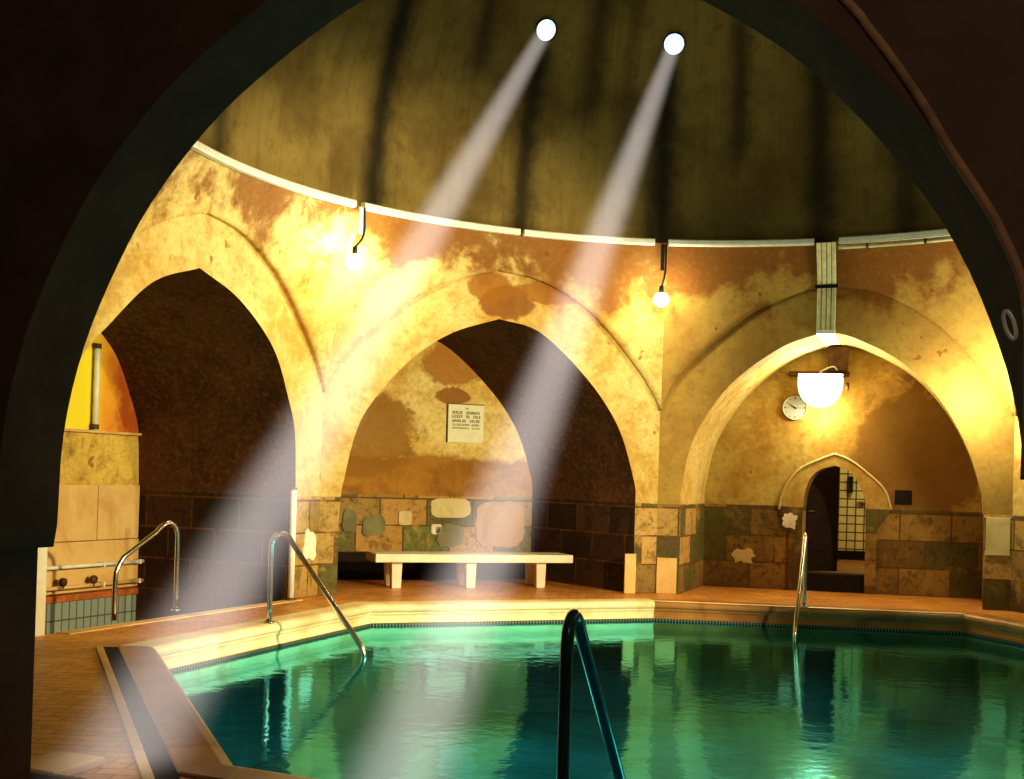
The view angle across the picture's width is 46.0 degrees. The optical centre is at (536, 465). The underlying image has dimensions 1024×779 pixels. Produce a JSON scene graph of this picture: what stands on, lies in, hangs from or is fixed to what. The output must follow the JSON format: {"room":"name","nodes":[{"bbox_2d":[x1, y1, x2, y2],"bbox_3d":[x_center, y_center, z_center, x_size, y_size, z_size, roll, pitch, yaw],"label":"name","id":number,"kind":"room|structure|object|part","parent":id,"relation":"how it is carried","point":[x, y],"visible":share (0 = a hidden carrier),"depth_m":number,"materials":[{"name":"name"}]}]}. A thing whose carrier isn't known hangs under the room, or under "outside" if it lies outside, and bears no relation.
{"room":"turkish bathhouse","nodes":[
{"label":"turkish bathhouse","id":0,"kind":"room"},
{"bbox_2d":[35,149,360,636],"bbox_3d":[-4.353,-0.451,13.350,3.152,5.555,4.666,1,-1,23],"label":"wall","id":1,"kind":"structure","parent":0,"point":[214,324],"depth_m":14.75,"materials":[{"name":"paint"}]},
{"bbox_2d":[46,575,143,591],"bbox_3d":[-5.453,1.414,14.670,0.130,0.150,1.890,1,-1,23],"label":"pipe","id":2,"kind":"object","parent":1,"relation":"attached to","point":[94,582],"visible":0.91,"depth_m":14.66,"materials":[{"name":"beige metal"}]},
{"bbox_2d":[59,578,66,588],"bbox_3d":[-5.583,1.395,14.242,0.040,0.130,0.099,1,-1,23],"label":"tap","id":3,"kind":"object","parent":2,"relation":"on","point":[63,581],"depth_m":14.22,"materials":[{"name":"brown metal"}]},
{"bbox_2d":[90,575,97,585],"bbox_3d":[-5.390,1.406,14.703,0.040,0.130,0.099,1,-1,23],"label":"tap","id":4,"kind":"object","parent":2,"relation":"on","point":[93,579],"depth_m":14.69,"materials":[{"name":"brown metal"}]},
{"bbox_2d":[47,559,144,569],"bbox_3d":[-5.452,1.214,14.674,0.120,0.060,1.890,1,-1,23],"label":"pipe","id":5,"kind":"object","parent":1,"relation":"attached to","point":[134,561],"visible":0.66,"depth_m":14.72,"materials":[{"name":"white metal"}]},
{"bbox_2d":[91,342,101,429],"bbox_3d":[-5.381,-0.964,14.764,0.096,1.070,0.096,2,-1,0],"label":"fluorescent light","id":6,"kind":"object","parent":1,"relation":"on","point":[97,346],"visible":1,"depth_m":14.73,"materials":[{"name":"white plastic"}]},
{"bbox_2d":[317,211,668,595],"bbox_3d":[-0.976,-0.691,16.837,5.068,4.805,2.970,2,-1,-23],"label":"wall","id":7,"kind":"structure","parent":0,"point":[559,342],"depth_m":16.91,"materials":[{"name":"paint"}]},
{"bbox_2d":[446,403,483,442],"bbox_3d":[-1.074,-0.631,18.300,0.586,0.592,0.034,2,-1,-22],"label":"notice board","id":8,"kind":"object","parent":7,"relation":"attached to","point":[465,422],"visible":1,"depth_m":18.28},
{"bbox_2d":[0,0,1023,778],"bbox_3d":[-0.051,-1.484,5.282,12.322,6.200,1.898,1,-1,22],"label":"wall","id":9,"kind":"structure","parent":0,"point":[101,101],"depth_m":4.97,"materials":[{"name":"paint"}]},
{"bbox_2d":[1001,308,1018,340],"bbox_3d":[1.429,-0.421,3.638,0.049,0.100,0.066,1,-1,22],"label":"ring","id":10,"kind":"object","parent":9,"relation":"attached to","point":[1009,311],"visible":1,"depth_m":3.61,"materials":[{"name":"metal"}]},
{"bbox_2d":[31,579,1023,778],"bbox_3d":[1.950,2.107,11.507,15.463,0.770,15.439,2,-1,-26],"label":"floor","id":11,"kind":"structure","parent":0,"point":[87,700],"depth_m":10.64,"materials":[{"name":"brown tile"}]},
{"bbox_2d":[30,751,104,778],"bbox_3d":[-2.365,1.533,6.086,0.557,0.050,0.444,1,-1,22],"label":"stone step","id":12,"kind":"structure","parent":11,"relation":"on","point":[56,764],"depth_m":6.11,"materials":[{"name":"brown stone"}]},
{"bbox_2d":[111,520,180,620],"bbox_3d":[-4.090,1.093,12.754,0.109,1.011,0.972,1,-1,24],"label":"handrail","id":13,"kind":"object","parent":11,"relation":"on","point":[173,524],"visible":1,"depth_m":12.83,"materials":[{"name":"metal"}]},
{"bbox_2d":[285,487,297,600],"bbox_3d":[-2.940,0.948,14.544,0.140,1.365,0.140,2,-1,0],"label":"pole","id":14,"kind":"object","parent":11,"relation":"on","point":[293,498],"visible":0.97,"depth_m":14.51,"materials":[{"name":"plastic"}]},
{"bbox_2d":[366,551,572,587],"bbox_3d":[-0.928,1.479,17.041,2.870,0.475,0.620,2,-1,-20],"label":"stone bench","id":15,"kind":"object","parent":11,"relation":"on","point":[535,562],"visible":1,"depth_m":16.83,"materials":[{"name":"beige stone"}]},
{"bbox_3d":[-2.045,1.502,16.862,0.149,0.360,0.130,2,-1,-20],"label":"leg","id":16,"kind":"part","parent":15,"relation":"part of","materials":[{"name":"stone"}]},
{"bbox_3d":[-1.922,1.502,16.524,0.149,0.360,0.130,2,-1,-20],"label":"leg","id":17,"kind":"part","parent":15,"relation":"part of","materials":[{"name":"stone"}]},
{"bbox_3d":[-1.050,1.535,17.225,0.149,0.360,0.130,2,-1,-20],"label":"leg","id":18,"kind":"part","parent":15,"relation":"part of","materials":[{"name":"stone"}]},
{"bbox_3d":[-0.922,1.299,17.043,2.870,0.115,0.620,2,-1,-20],"label":"seat","id":19,"kind":"part","parent":15,"relation":"part of","materials":[{"name":"stone"}]},
{"bbox_3d":[-0.927,1.535,16.887,0.149,0.360,0.130,2,-1,-20],"label":"leg","id":20,"kind":"part","parent":15,"relation":"part of","materials":[{"name":"stone"}]},
{"bbox_3d":[-0.074,1.567,17.582,0.149,0.360,0.130,2,-1,-20],"label":"leg","id":21,"kind":"part","parent":15,"relation":"part of","materials":[{"name":"stone"}]},
{"bbox_3d":[0.050,1.567,17.244,0.149,0.360,0.130,2,-1,-20],"label":"leg","id":22,"kind":"part","parent":15,"relation":"part of","materials":[{"name":"stone"}]},
{"bbox_2d":[118,598,1023,778],"bbox_3d":[2.035,1.852,10.337,10.419,0.281,10.770,2,-1,-22],"label":"pool coping","id":23,"kind":"object","parent":11,"relation":"on","point":[193,750],"visible":0.99,"depth_m":14.28,"materials":[{"name":"brown stone"}]},
{"bbox_2d":[263,531,366,657],"bbox_3d":[-2.187,1.448,12.000,1.187,1.556,0.108,1,-1,20],"label":"handrail","id":24,"kind":"object","parent":23,"relation":"on","point":[276,535],"visible":0.82,"depth_m":12.05,"materials":[{"name":"metal"}]},
{"bbox_2d":[556,609,625,778],"bbox_3d":[0.318,1.508,6.008,0.130,1.656,1.137,1,-1,23],"label":"handrail","id":25,"kind":"object","parent":23,"relation":"on","point":[574,626],"visible":1,"depth_m":5.57,"materials":[{"name":"silver metal"}]},
{"bbox_2d":[793,533,807,637],"bbox_3d":[3.274,1.687,14.898,0.108,1.661,1.246,2,-1,16],"label":"handrail","id":26,"kind":"object","parent":23,"relation":"on","point":[803,561],"visible":0.89,"depth_m":15.06,"materials":[{"name":"metal"}]},
{"bbox_2d":[198,0,945,242],"bbox_3d":[1.896,-5.775,11.038,10.810,5.405,10.810,2,-1,0],"label":"ceiling","id":27,"kind":"structure","parent":0,"point":[449,109],"depth_m":15.74,"materials":[{"name":"paint"}]},
{"bbox_2d":[535,18,556,41],"bbox_3d":[0.126,-5.584,15.489,0.298,0.276,0.175,2,-1,-18],"label":"skylight","id":28,"kind":"object","parent":27,"relation":"attached to","point":[552,38],"visible":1,"depth_m":15.47,"materials":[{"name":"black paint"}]},
{"bbox_2d":[191,140,949,246],"bbox_3d":[1.817,-3.077,11.010,10.800,0.085,10.799,2,-1,0],"label":"cornice molding","id":29,"kind":"structure","parent":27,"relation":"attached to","point":[199,147],"depth_m":15.58,"materials":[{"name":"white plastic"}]},
{"bbox_2d":[346,207,365,269],"bbox_3d":[-2.175,-2.739,14.546,0.214,0.770,0.207,2,-1,0],"label":"hanging lamp","id":30,"kind":"object","parent":29,"relation":"hanging from","point":[354,261],"visible":1,"depth_m":14.53,"materials":[{"name":"white glass"}]},
{"bbox_2d":[346,246,362,269],"bbox_3d":[-2.186,-2.494,14.543,0.207,0.280,0.207,2,-1,0],"label":"bulb","id":31,"kind":"object","parent":30,"relation":"attached to","point":[354,261],"depth_m":14.48,"materials":[{"name":"white glass"}]},
{"bbox_3d":[-2.125,-2.868,14.582,0.143,0.509,0.028,2,-1,-35],"label":"cord","id":32,"kind":"part","parent":30,"relation":"part of","materials":[{"name":"black paint"}]},
{"bbox_2d":[653,244,668,306],"bbox_3d":[1.700,-2.566,16.309,0.207,0.850,0.207,2,-1,0],"label":"hanging lamp","id":33,"kind":"object","parent":29,"relation":"hanging from","point":[661,299],"visible":1,"depth_m":16.30,"materials":[{"name":"white glass"}]},
{"bbox_2d":[653,286,668,306],"bbox_3d":[1.692,-2.281,16.306,0.207,0.280,0.207,2,-1,0],"label":"bulb","id":34,"kind":"object","parent":33,"relation":"attached to","point":[661,299],"depth_m":16.25,"materials":[{"name":"white glass"}]},
{"bbox_3d":[1.728,-2.699,16.311,0.076,0.584,0.029,2,-1,0],"label":"cord","id":35,"kind":"part","parent":33,"relation":"part of","materials":[{"name":"black paint"}]},
{"bbox_2d":[838,237,952,248],"bbox_3d":[4.721,-2.852,15.454,1.718,0.075,0.128,1,-1,33],"label":"conduit","id":36,"kind":"object","parent":29,"relation":"attached to","point":[942,239],"visible":0.93,"depth_m":15.52,"materials":[{"name":"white metal"}]},
{"bbox_2d":[663,32,684,55],"bbox_3d":[1.808,-5.523,15.829,0.298,0.276,0.174,2,-1,0],"label":"skylight","id":37,"kind":"object","parent":27,"relation":"attached to","point":[672,32],"visible":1,"depth_m":15.80,"materials":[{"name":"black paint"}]},
{"bbox_2d":[655,236,1015,610],"bbox_3d":[4.241,-0.536,16.971,4.642,4.805,2.915,1,-1,21],"label":"wall","id":38,"kind":"structure","parent":0,"point":[924,424],"depth_m":17.00,"materials":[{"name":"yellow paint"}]},
{"bbox_2d":[783,396,806,419],"bbox_3d":[3.875,-0.858,18.061,0.362,0.362,0.064,2,-1,13],"label":"wall clock","id":39,"kind":"object","parent":38,"relation":"attached to","point":[794,407],"visible":0.97,"depth_m":18.05,"materials":[{"name":"white plastic"}]},
{"bbox_2d":[789,346,849,407],"bbox_3d":[4.189,-1.306,17.870,0.880,0.920,0.309,2,-1,13],"label":"lamp","id":40,"kind":"object","parent":38,"relation":"attached to","point":[822,388],"visible":1,"depth_m":17.78,"materials":[{"name":"white glass"}]},
{"bbox_3d":[4.177,-1.101,17.741,0.595,0.450,0.060,2,-1,13],"label":"lamp glass","id":41,"kind":"part","parent":40,"relation":"part of","materials":[{"name":"white glass"}]},
{"bbox_2d":[815,242,840,344],"bbox_3d":[4.049,-2.345,16.732,0.302,1.145,1.763,1,-1,17],"label":"conduit","id":42,"kind":"object","parent":38,"relation":"attached to","point":[828,316],"visible":0.99,"depth_m":16.30,"materials":[{"name":"grey metal"}]},
{"bbox_2d":[802,571,863,592],"bbox_3d":[4.471,1.756,18.122,1.044,0.260,0.378,2,-1,13],"label":"step","id":43,"kind":"structure","parent":38,"relation":"attached to","point":[816,581],"depth_m":17.94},
{"bbox_2d":[809,559,864,573],"bbox_3d":[5.355,1.671,19.946,4.046,0.001,4.053,2,-1,0],"label":"floor","id":44,"kind":"structure","parent":0,"point":[843,566],"depth_m":19.67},
{"bbox_2d":[837,467,865,550],"bbox_3d":[6.000,0.538,21.651,2.900,2.340,0.001,2,-1,13],"label":"wall","id":45,"kind":"structure","parent":0,"point":[851,513],"depth_m":21.72,"materials":[{"name":"beige tile"}]},
{"bbox_2d":[837,550,864,559],"bbox_3d":[5.962,1.627,21.626,2.900,0.160,0.030,2,-1,13],"label":"baseboard","id":46,"kind":"structure","parent":45,"relation":"attached to","point":[841,554],"depth_m":21.68,"materials":[{"name":"black"}]},
{"bbox_2d":[849,476,852,496],"bbox_3d":[5.661,0.383,21.693,0.070,0.370,0.080,2,-1,13],"label":"wall dispenser","id":47,"kind":"object","parent":45,"relation":"attached to","point":[850,477],"visible":1,"depth_m":21.66,"materials":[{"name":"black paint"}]},
{"bbox_2d":[1005,366,1023,612],"bbox_3d":[7.545,-0.475,13.611,3.119,4.805,5.081,2,-1,-19],"label":"wall","id":48,"kind":"structure","parent":0,"point":[1017,554],"depth_m":15.76,"materials":[{"name":"paint"}]},
{"bbox_3d":[1.685,2.526,10.199,9.984,1.090,10.850,2,-1,0],"label":"basin","id":49,"kind":"object","parent":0,"visible":0},
{"bbox_2d":[171,621,1023,778],"bbox_3d":[1.701,1.959,10.205,9.980,0.001,10.846,2,-1,0],"label":"pool water","id":50,"kind":"object","parent":49,"relation":"in","point":[684,700],"visible":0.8,"depth_m":9.69,"materials":[{"name":"green liquid"}]},
{"bbox_3d":[4.774,0.596,18.265,2.822,2.600,0.668,2,-1,0],"label":"wall","id":51,"kind":"structure","parent":0,"visible":0},
{"bbox_2d":[806,467,839,570],"bbox_3d":[4.377,0.768,18.577,0.660,1.720,0.082,2,-1,-21],"label":"door","id":52,"kind":"structure","parent":51,"relation":"in","point":[822,506],"depth_m":18.59,"materials":[{"name":"brown wood"}]},
{"bbox_3d":[4.295,1.050,18.541,0.360,0.550,0.012,2,-1,-21],"label":"panel","id":53,"kind":"part","parent":52,"relation":"part of","materials":[{"name":"brown wood"}]},
{"bbox_3d":[4.316,0.351,18.548,0.360,0.550,0.012,2,-1,-21],"label":"panel","id":54,"kind":"part","parent":52,"relation":"part of","materials":[{"name":"brown wood"}]}
]}

